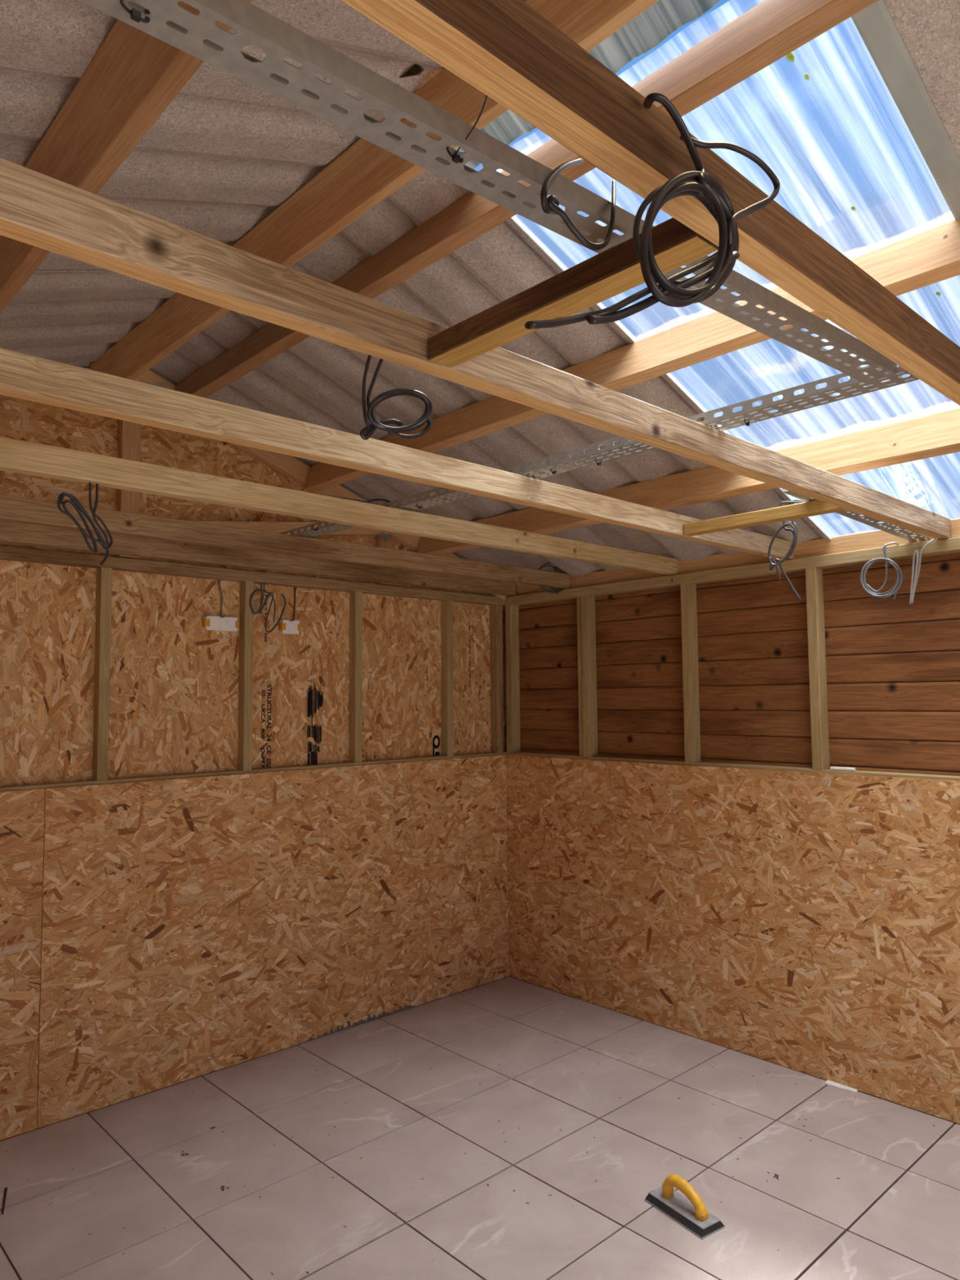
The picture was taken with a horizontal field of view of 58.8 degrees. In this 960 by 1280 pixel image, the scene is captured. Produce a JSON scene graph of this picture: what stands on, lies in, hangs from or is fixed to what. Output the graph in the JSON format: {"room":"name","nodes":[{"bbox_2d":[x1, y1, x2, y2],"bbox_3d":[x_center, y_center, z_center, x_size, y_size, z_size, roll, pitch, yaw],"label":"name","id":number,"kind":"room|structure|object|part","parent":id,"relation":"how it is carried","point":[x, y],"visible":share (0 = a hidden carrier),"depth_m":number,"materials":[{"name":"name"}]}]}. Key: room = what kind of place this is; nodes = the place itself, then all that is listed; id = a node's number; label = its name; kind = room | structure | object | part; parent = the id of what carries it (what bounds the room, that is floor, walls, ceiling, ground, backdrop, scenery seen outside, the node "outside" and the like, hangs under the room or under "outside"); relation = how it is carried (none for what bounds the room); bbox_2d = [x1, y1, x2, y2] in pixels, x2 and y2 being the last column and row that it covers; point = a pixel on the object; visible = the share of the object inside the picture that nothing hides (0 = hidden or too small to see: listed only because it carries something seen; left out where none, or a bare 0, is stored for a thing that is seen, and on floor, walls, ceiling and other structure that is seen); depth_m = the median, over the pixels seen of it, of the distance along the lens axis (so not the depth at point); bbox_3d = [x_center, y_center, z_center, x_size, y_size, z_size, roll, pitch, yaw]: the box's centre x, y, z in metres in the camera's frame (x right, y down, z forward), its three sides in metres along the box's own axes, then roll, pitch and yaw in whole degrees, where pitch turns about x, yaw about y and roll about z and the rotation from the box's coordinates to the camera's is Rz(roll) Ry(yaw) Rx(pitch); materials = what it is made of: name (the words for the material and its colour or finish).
{"room":"construction site","nodes":[
{"label":"construction site","id":0,"kind":"room"},
{"bbox_2d":[0,399,509,1140],"bbox_3d":[-1.384,0.323,3.452,4.261,2.931,0.097,3,-5,-43],"label":"wall","id":1,"kind":"structure","parent":0,"point":[155,935],"depth_m":3.63,"materials":[{"name":"brown wood"}]},
{"bbox_2d":[202,615,238,631],"bbox_3d":[-1.133,-0.070,3.712,0.154,0.061,0.038,3,-5,-43],"label":"box","id":2,"kind":"object","parent":1,"relation":"attached to","point":[209,623],"visible":1,"depth_m":3.70,"materials":[{"name":"white plastic"}]},
{"bbox_2d":[0,544,505,605],"bbox_3d":[-1.409,-0.303,3.464,4.191,0.048,0.058,3,-5,-43],"label":"plate","id":3,"kind":"object","parent":1,"relation":"on","point":[6,552],"visible":0.97,"depth_m":3.71,"materials":[{"name":"brown wood"}]},
{"bbox_2d":[218,579,222,617],"bbox_3d":[-1.137,-0.195,3.733,0.022,0.188,0.007,3,-5,-43],"label":"cable","id":4,"kind":"object","parent":3,"relation":"hanging from","point":[219,580],"visible":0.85,"depth_m":3.73,"materials":[{"name":"grey plastic"}]},
{"bbox_2d":[0,367,509,600],"bbox_3d":[-1.393,-0.713,3.498,4.258,0.834,0.050,3,-5,-43],"label":"framing","id":5,"kind":"object","parent":3,"relation":"on","point":[129,433],"visible":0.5,"depth_m":3.87,"materials":[{"name":"brown wood"}]},
{"bbox_2d":[0,0,253,314],"bbox_3d":[-0.302,-0.962,1.124,0.084,0.136,4.918,3,-5,-43],"label":"roof purlin","id":6,"kind":"structure","parent":5,"relation":"attached to","point":[133,77],"depth_m":1.48,"materials":[{"name":"brown wood"}]},
{"bbox_3d":[-1.430,-0.689,3.466,0.074,0.713,0.044,3,-5,-43],"label":"king post","id":7,"kind":"part","parent":5,"relation":"part of","materials":[{"name":"orange wood"}]},
{"bbox_3d":[-1.354,-1.040,3.527,0.090,0.080,0.001,3,-5,-43],"label":"nail plate","id":8,"kind":"part","parent":5,"relation":"part of","materials":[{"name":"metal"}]},
{"bbox_2d":[89,0,658,380],"bbox_3d":[0.172,-1.164,1.581,0.084,0.136,4.918,3,-5,-43],"label":"roof purlin","id":9,"kind":"structure","parent":5,"relation":"attached to","point":[365,174],"depth_m":2.12,"materials":[{"name":"orange wood"}]},
{"bbox_2d":[66,360,94,368],"bbox_3d":[-2.222,-0.803,2.713,2.241,0.811,0.178,3,-5,-43],"label":"sheet","id":10,"kind":"object","parent":9,"relation":"on","point":[82,364],"visible":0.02,"depth_m":3.35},
{"bbox_2d":[0,270,177,363],"bbox_3d":[-1.850,-0.834,2.314,2.241,0.811,0.942,3,-5,-43],"label":"sheet","id":11,"kind":"object","parent":9,"relation":"on","point":[72,316],"visible":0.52,"depth_m":2.74,"materials":[{"name":"grey concrete"}]},
{"bbox_2d":[0,66,360,271],"bbox_3d":[-1.216,-0.891,1.636,2.241,0.811,0.941,3,-5,-43],"label":"sheet","id":12,"kind":"object","parent":9,"relation":"on","point":[215,168],"visible":0.38,"depth_m":1.94,"materials":[{"name":"grey concrete"}]},
{"bbox_2d":[0,0,524,121],"bbox_3d":[-0.643,-0.912,0.897,2.071,0.751,0.941,3,-5,-43],"label":"sheet","id":13,"kind":"object","parent":9,"relation":"on","point":[54,37],"visible":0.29,"depth_m":1.48,"materials":[{"name":"grey concrete"}]},
{"bbox_2d":[398,0,719,168],"bbox_3d":[0.468,-1.285,1.409,0.385,0.122,1.870,3,-5,-43],"label":"sheet","id":14,"kind":"object","parent":13,"relation":"on","point":[652,26],"visible":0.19,"depth_m":1.80,"materials":[{"name":"plastic"}]},
{"bbox_3d":[-0.492,-0.433,4.322,0.050,0.300,0.044,3,-5,-43],"label":"web post","id":15,"kind":"part","parent":5,"relation":"part of","materials":[{"name":"orange wood"}]},
{"bbox_3d":[-0.481,-0.512,4.307,0.090,0.047,0.001,3,-5,-43],"label":"nail plate","id":16,"kind":"part","parent":5,"relation":"part of","materials":[{"name":"metal"}]},
{"bbox_2d":[174,0,879,397],"bbox_3d":[0.398,-1.151,1.792,0.084,0.136,4.918,3,-5,-43],"label":"purlin","id":17,"kind":"structure","parent":5,"relation":"attached to","point":[771,30],"depth_m":1.96,"materials":[{"name":"brown wood"}]},
{"bbox_2d":[152,310,623,584],"bbox_3d":[-0.231,-0.738,3.895,2.291,0.828,0.941,3,-5,-43],"label":"sheet","id":18,"kind":"object","parent":17,"relation":"on","point":[317,381],"visible":0.4,"depth_m":3.49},
{"bbox_2d":[884,0,959,158],"bbox_3d":[1.708,-0.874,1.892,2.191,0.793,0.942,3,-5,-43],"label":"sheet","id":19,"kind":"object","parent":17,"relation":"on","point":[929,30],"visible":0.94,"depth_m":1.65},
{"bbox_2d":[303,219,959,493],"bbox_3d":[0.881,-0.894,2.223,0.084,0.136,4.918,3,-5,-43],"label":"purlin","id":20,"kind":"structure","parent":5,"relation":"attached to","point":[931,256],"depth_m":2.52,"materials":[{"name":"brown wood"}]},
{"bbox_3d":[1.096,-0.815,2.570,2.160,0.766,1.032,3,-5,-43],"label":"sheet","id":21,"kind":"object","parent":20,"relation":"on","visible":0},
{"bbox_2d":[785,52,794,62],"bbox_3d":[0.634,-1.191,1.737,0.019,0.010,0.018,-1,-4,2],"label":"fallen leaf","id":22,"kind":"object","parent":21,"relation":"on","point":[790,56],"visible":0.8,"depth_m":1.74,"materials":[{"name":"green"}]},
{"bbox_2d":[804,73,809,79],"bbox_3d":[0.679,-1.170,1.767,0.012,0.006,0.011,-1,-4,2],"label":"fallen leaf","id":23,"kind":"object","parent":21,"relation":"on","point":[806,76],"visible":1,"depth_m":1.77,"materials":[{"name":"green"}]},
{"bbox_2d":[851,0,959,219],"bbox_3d":[1.401,-0.837,2.207,2.050,0.731,0.058,3,-5,-43],"label":"flashing","id":24,"kind":"object","parent":21,"relation":"attached to","point":[875,24],"visible":1,"depth_m":1.74,"materials":[{"name":"grey metal"}]},
{"bbox_2d":[417,407,959,555],"bbox_3d":[1.375,-0.631,2.665,0.084,0.136,4.918,3,-5,-43],"label":"purlin","id":25,"kind":"structure","parent":5,"relation":"attached to","point":[936,434],"depth_m":3.02,"materials":[{"name":"brown wood"}]},
{"bbox_2d":[149,366,469,559],"bbox_3d":[-0.585,-0.704,4.274,2.291,0.828,0.121,3,-5,-43],"label":"sheet","id":26,"kind":"object","parent":25,"relation":"on","point":[153,370],"visible":0.1,"depth_m":4.05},
{"bbox_2d":[290,168,831,561],"bbox_3d":[0.403,-0.785,3.216,2.291,0.828,0.941,3,-5,-43],"label":"sheet","id":27,"kind":"object","parent":25,"relation":"on","point":[504,261],"visible":0.34,"depth_m":2.79,"materials":[{"name":"grey concrete"}]},
{"bbox_2d":[249,569,286,632],"bbox_3d":[-0.962,-0.177,3.839,0.181,0.292,0.039,3,-5,-43],"label":"cable coil","id":28,"kind":"object","parent":3,"relation":"hanging from","point":[260,610],"visible":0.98,"depth_m":3.82,"materials":[{"name":"grey plastic"}]},
{"bbox_2d":[293,586,295,620],"bbox_3d":[-0.868,-0.183,3.983,0.012,0.188,0.007,3,-5,-43],"label":"cable","id":29,"kind":"object","parent":3,"relation":"hanging from","point":[295,587],"visible":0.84,"depth_m":3.98,"materials":[{"name":"black plastic"}]},
{"bbox_2d":[0,751,506,791],"bbox_3d":[-1.401,0.569,3.405,4.191,0.035,0.057,3,-5,-43],"label":"rail","id":30,"kind":"object","parent":1,"relation":"attached to","point":[58,784],"visible":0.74,"depth_m":3.66,"materials":[{"name":"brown wood"}]},
{"bbox_2d":[92,567,111,781],"bbox_3d":[-1.489,0.132,3.356,0.042,0.834,0.053,3,-5,-43],"label":"stud","id":31,"kind":"object","parent":30,"relation":"on","point":[104,579],"visible":1,"depth_m":3.34,"materials":[{"name":"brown wood"}]},
{"bbox_2d":[237,580,253,770],"bbox_3d":[-1.038,0.156,3.775,0.043,0.834,0.053,3,-5,-43],"label":"stud","id":32,"kind":"object","parent":30,"relation":"on","point":[246,588],"visible":1,"depth_m":3.76,"materials":[{"name":"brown wood"}]},
{"bbox_2d":[349,591,362,762],"bbox_3d":[-0.609,0.179,4.175,0.042,0.834,0.053,3,-6,-43],"label":"stud","id":33,"kind":"object","parent":30,"relation":"on","point":[356,597],"visible":1,"depth_m":4.16,"materials":[{"name":"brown wood"}]},
{"bbox_2d":[441,600,453,755],"bbox_3d":[-0.176,0.202,4.578,0.043,0.834,0.053,4,-6,-43],"label":"stud","id":34,"kind":"object","parent":30,"relation":"on","point":[446,605],"visible":1,"depth_m":4.56,"materials":[{"name":"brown wood"}]},
{"bbox_2d":[489,604,503,752],"bbox_3d":[0.094,0.217,4.829,0.050,0.834,0.053,3,-5,-43],"label":"stud","id":35,"kind":"object","parent":30,"relation":"on","point":[495,611],"visible":1,"depth_m":4.81,"materials":[{"name":"brown wood"}]},
{"bbox_2d":[279,619,300,634],"bbox_3d":[-0.885,-0.059,3.943,0.097,0.063,0.038,3,-5,-43],"label":"box","id":36,"kind":"object","parent":1,"relation":"attached to","point":[286,627],"visible":0.98,"depth_m":3.93,"materials":[{"name":"white plastic"}]},
{"bbox_2d":[306,662,323,764],"bbox_3d":[-0.783,0.347,4.037,0.090,0.508,0.001,3,-5,-43],"label":"print","id":37,"kind":"object","parent":1,"relation":"attached to","point":[314,669],"depth_m":4.04,"materials":[{"name":"black paint"}]},
{"bbox_2d":[0,970,959,1279],"bbox_3d":[0.320,1.702,1.481,4.380,0.120,5.150,3,-5,-43],"label":"floor","id":38,"kind":"structure","parent":0,"point":[864,1224],"depth_m":2.80,"materials":[{"name":"grey tile"}]},
{"bbox_2d":[1,1186,7,1214],"bbox_3d":[-1.470,1.733,2.630,0.008,0.008,0.147,1,-4,-25],"label":"stick","id":39,"kind":"object","parent":38,"relation":"on","point":[6,1188],"visible":1,"depth_m":2.63,"materials":[{"name":"brown"}]},
{"bbox_2d":[6,992,933,1275],"bbox_3d":[-0.014,1.744,2.971,2.514,0.004,2.214,3,-5,-43],"label":"crumbs","id":40,"kind":"object","parent":38,"relation":"on","point":[471,993],"visible":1,"depth_m":2.78,"materials":[{"name":"brown"}]},
{"bbox_2d":[26,992,922,1268],"bbox_3d":[-0.041,1.744,2.955,2.595,0.001,2.297,3,-5,-43],"label":"chips","id":41,"kind":"object","parent":38,"relation":"on","point":[464,993],"visible":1,"depth_m":3.58,"materials":[{"name":"beige"}]},
{"bbox_2d":[644,1174,724,1239],"bbox_3d":[0.607,1.662,2.541,0.097,0.098,0.228,2,-5,-33],"label":"float","id":42,"kind":"object","parent":38,"relation":"on","point":[691,1213],"visible":1,"depth_m":2.52,"materials":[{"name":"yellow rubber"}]},
{"bbox_3d":[0.607,1.689,2.539,0.074,0.002,0.219,2,-5,-33],"label":"plate","id":43,"kind":"part","parent":42,"relation":"part of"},
{"bbox_3d":[0.609,1.651,2.539,0.039,0.078,0.166,2,-5,-33],"label":"handle","id":44,"kind":"part","parent":42,"relation":"part of","materials":[{"name":"yellow plastic"}]},
{"bbox_3d":[0.650,1.674,2.475,0.024,0.016,0.016,2,-5,-34],"label":"handle","id":45,"kind":"part","parent":42,"relation":"part of","materials":[{"name":"yellow plastic"}]},
{"bbox_2d":[825,1080,857,1093],"bbox_3d":[1.418,1.755,3.342,0.033,0.006,0.125,3,-5,-43],"label":"scrap","id":46,"kind":"object","parent":38,"relation":"on","point":[828,1082],"visible":1,"depth_m":3.34,"materials":[{"name":"white plastic"}]},
{"bbox_2d":[506,552,959,1124],"bbox_3d":[1.848,0.652,3.051,0.111,2.160,5.040,3,-5,-43],"label":"wall","id":47,"kind":"structure","parent":0,"point":[806,922],"depth_m":3.69,"materials":[{"name":"brown wood"}]},
{"bbox_2d":[502,537,959,606],"bbox_3d":[1.833,-0.358,3.111,0.073,0.048,4.996,3,-5,-43],"label":"plate","id":48,"kind":"object","parent":47,"relation":"on","point":[952,545],"visible":0.94,"depth_m":3.76,"materials":[{"name":"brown wood"}]},
{"bbox_2d":[0,520,515,595],"bbox_3d":[-1.346,-0.373,3.428,4.190,0.077,0.049,3,-5,-43],"label":"joist","id":49,"kind":"object","parent":48,"relation":"on","point":[16,533],"visible":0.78,"depth_m":3.68,"materials":[{"name":"brown wood"}]},
{"bbox_2d":[0,494,569,594],"bbox_3d":[-1.063,-0.418,3.147,4.218,0.196,0.075,3,-5,-43],"label":"joist","id":50,"kind":"object","parent":48,"relation":"on","point":[12,508],"depth_m":3.30,"materials":[{"name":"brown wood"}]},
{"bbox_3d":[0.366,-0.340,4.483,0.302,0.196,0.066,3,-5,-43],"label":"cable coil","id":51,"kind":"part","parent":50,"relation":"part of","materials":[{"name":"black rubber"}]},
{"bbox_2d":[0,436,678,575],"bbox_3d":[-0.609,-0.432,2.654,4.210,0.077,0.049,3,-5,-43],"label":"joist","id":52,"kind":"object","parent":48,"relation":"on","point":[19,456],"visible":1,"depth_m":2.63,"materials":[{"name":"brown wood"}]},
{"bbox_2d":[57,482,112,565],"bbox_3d":[-1.039,-0.319,2.243,0.142,0.240,0.007,3,-5,-43],"label":"cable coil","id":53,"kind":"object","parent":52,"relation":"hanging from","point":[74,501],"visible":0.98,"depth_m":2.25,"materials":[{"name":"black"}]},
{"bbox_2d":[170,466,371,503],"bbox_3d":[-0.682,-0.487,2.647,0.079,0.032,1.007,-4,-5,41],"label":"cable","id":54,"kind":"object","parent":52,"relation":"on","point":[171,467],"visible":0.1,"depth_m":2.86,"materials":[{"name":"black plastic"}]},
{"bbox_2d":[0,347,794,559],"bbox_3d":[-0.206,-0.465,2.230,4.220,0.078,0.051,3,-5,-43],"label":"joist","id":55,"kind":"object","parent":48,"relation":"on","point":[25,376],"visible":0.92,"depth_m":2.02,"materials":[{"name":"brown wood"}]},
{"bbox_2d":[280,365,919,537],"bbox_3d":[0.021,-0.517,2.716,0.164,0.079,2.592,3,-5,-43],"label":"cable tray","id":56,"kind":"object","parent":55,"relation":"on","point":[806,400],"depth_m":2.09,"materials":[{"name":"metal"}]},
{"bbox_3d":[-0.360,-0.503,3.118,0.054,0.046,0.155,-3,-5,30],"label":"cable coil","id":57,"kind":"part","parent":56,"relation":"part of","materials":[{"name":"black rubber"}]},
{"bbox_2d":[79,0,897,383],"bbox_3d":[0.262,-0.605,1.248,1.570,0.188,0.163,3,-5,-40],"label":"cable tray","id":58,"kind":"object","parent":56,"relation":"attached to","point":[197,35],"depth_m":1.01,"materials":[{"name":"metal"}]},
{"bbox_2d":[120,0,150,22],"bbox_3d":[-0.329,-0.600,0.811,0.030,0.018,0.009,3,-5,-43],"label":"cable tie","id":59,"kind":"object","parent":58,"relation":"attached to","point":[135,15],"visible":1,"depth_m":0.81,"materials":[{"name":"black"}]},
{"bbox_2d":[446,95,488,163],"bbox_3d":[-0.011,-0.614,1.010,0.030,0.068,0.067,3,-5,-43],"label":"cable tie","id":60,"kind":"object","parent":58,"relation":"on","point":[456,158],"visible":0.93,"depth_m":1.02,"materials":[{"name":"black plastic"}]},
{"bbox_3d":[0.145,-0.611,1.150,0.064,0.188,0.231,-2,-4,22],"label":"cable coil","id":61,"kind":"part","parent":58,"relation":"part of","materials":[{"name":"black rubber"}]},
{"bbox_2d":[0,157,951,539],"bbox_3d":[0.202,-0.426,1.781,4.210,0.223,0.078,3,-5,-43],"label":"joist","id":62,"kind":"object","parent":48,"relation":"on","point":[38,210],"depth_m":1.38,"materials":[{"name":"brown wood"}]},
{"bbox_3d":[-0.140,-0.408,1.481,0.168,0.153,0.049,3,-5,-43],"label":"cable coil","id":63,"kind":"part","parent":62,"relation":"part of","materials":[{"name":"black rubber"}]},
{"bbox_2d":[683,499,845,536],"bbox_3d":[0.945,-0.414,2.879,0.046,0.041,0.567,3,-5,-43],"label":"noggin","id":64,"kind":"object","parent":62,"relation":"attached to","point":[814,508],"visible":0.93,"depth_m":2.85,"materials":[{"name":"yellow wood"}]},
{"bbox_2d":[341,0,959,405],"bbox_3d":[0.602,-0.532,1.350,4.200,0.077,0.049,3,-5,-43],"label":"joist","id":65,"kind":"object","parent":48,"relation":"on","point":[507,51],"visible":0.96,"depth_m":0.92,"materials":[{"name":"brown wood"}]},
{"bbox_2d":[427,217,718,368],"bbox_3d":[0.112,-0.514,1.288,0.055,0.041,0.530,3,-5,-43],"label":"noggin","id":66,"kind":"object","parent":65,"relation":"attached to","point":[615,270],"visible":0.86,"depth_m":1.24,"materials":[{"name":"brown wood"}]},
{"bbox_2d":[524,93,780,328],"bbox_3d":[0.183,-0.416,0.862,0.412,0.334,0.074,3,-5,-43],"label":"cable coil","id":67,"kind":"object","parent":65,"relation":"hanging from","point":[671,291],"visible":1,"depth_m":0.87,"materials":[{"name":"black"}]},
{"bbox_2d":[509,518,959,596],"bbox_3d":[1.851,-0.419,3.129,0.045,0.074,4.970,3,-5,-43],"label":"purlin","id":68,"kind":"structure","parent":48,"relation":"on","point":[875,539],"depth_m":3.81,"materials":[{"name":"orange wood"}]},
{"bbox_2d":[782,488,929,541],"bbox_3d":[1.329,-0.435,2.947,0.985,0.062,0.076,3,-5,-42],"label":"cable tray","id":69,"kind":"object","parent":68,"relation":"attached to","point":[889,528],"visible":0.48,"depth_m":3.04,"materials":[{"name":"metal"}]},
{"bbox_2d":[768,499,806,600],"bbox_3d":[1.054,-0.302,2.853,0.209,0.344,0.069,-4,-5,43],"label":"cable coil","id":70,"kind":"object","parent":69,"relation":"hanging from","point":[794,531],"visible":0.95,"depth_m":2.87,"materials":[{"name":"grey"}]},
{"bbox_2d":[860,542,902,599],"bbox_3d":[1.569,-0.263,3.311,0.076,0.226,0.166,3,-5,-43],"label":"cable coil","id":71,"kind":"object","parent":48,"relation":"hanging from","point":[898,584],"visible":1,"depth_m":3.29,"materials":[{"name":"grey plastic"}]},
{"bbox_2d":[909,537,942,604],"bbox_3d":[1.679,-0.262,3.200,0.123,0.248,0.040,-2,-4,20],"label":"cable coil","id":72,"kind":"object","parent":48,"relation":"hanging from","point":[917,563],"visible":0.98,"depth_m":3.21,"materials":[{"name":"grey plastic"}]},
{"bbox_2d":[506,751,959,781],"bbox_3d":[1.847,0.514,3.046,0.071,0.035,4.980,3,-5,-43],"label":"rail","id":73,"kind":"object","parent":47,"relation":"attached to","point":[882,774],"visible":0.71,"depth_m":3.71,"materials":[{"name":"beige wood"}]},
{"bbox_2d":[505,604,520,751],"bbox_3d":[0.187,0.217,4.848,0.068,0.834,0.045,3,-5,-43],"label":"stud","id":74,"kind":"object","parent":73,"relation":"on","point":[512,619],"visible":1,"depth_m":4.83,"materials":[{"name":"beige wood"}]},
{"bbox_2d":[576,596,583,755],"bbox_3d":[0.546,0.188,4.473,0.057,0.834,0.036,3,-5,-43],"label":"stud","id":75,"kind":"object","parent":73,"relation":"on","point":[578,598],"visible":0.46,"depth_m":4.45,"materials":[{"name":"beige wood"}]},
{"bbox_2d":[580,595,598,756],"bbox_3d":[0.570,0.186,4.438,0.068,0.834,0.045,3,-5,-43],"label":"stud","id":76,"kind":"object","parent":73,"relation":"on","point":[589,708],"visible":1,"depth_m":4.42,"materials":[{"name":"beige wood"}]},
{"bbox_2d":[680,582,701,762],"bbox_3d":[0.988,0.151,3.991,0.068,0.834,0.045,3,-5,-43],"label":"stud","id":77,"kind":"object","parent":73,"relation":"on","point":[688,590],"visible":1,"depth_m":3.97,"materials":[{"name":"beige wood"}]},
{"bbox_2d":[804,567,830,769],"bbox_3d":[1.405,0.117,3.544,0.068,0.834,0.045,3,-5,-43],"label":"stud","id":78,"kind":"object","parent":73,"relation":"on","point":[814,575],"visible":0.92,"depth_m":3.52,"materials":[{"name":"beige wood"}]},
{"bbox_2d":[828,766,855,771],"bbox_3d":[1.459,0.519,3.433,0.016,0.016,0.108,3,-5,-43],"label":"marker","id":79,"kind":"object","parent":73,"relation":"on","point":[837,768],"visible":1,"depth_m":3.42,"materials":[{"name":"white plastic"}]}
]}

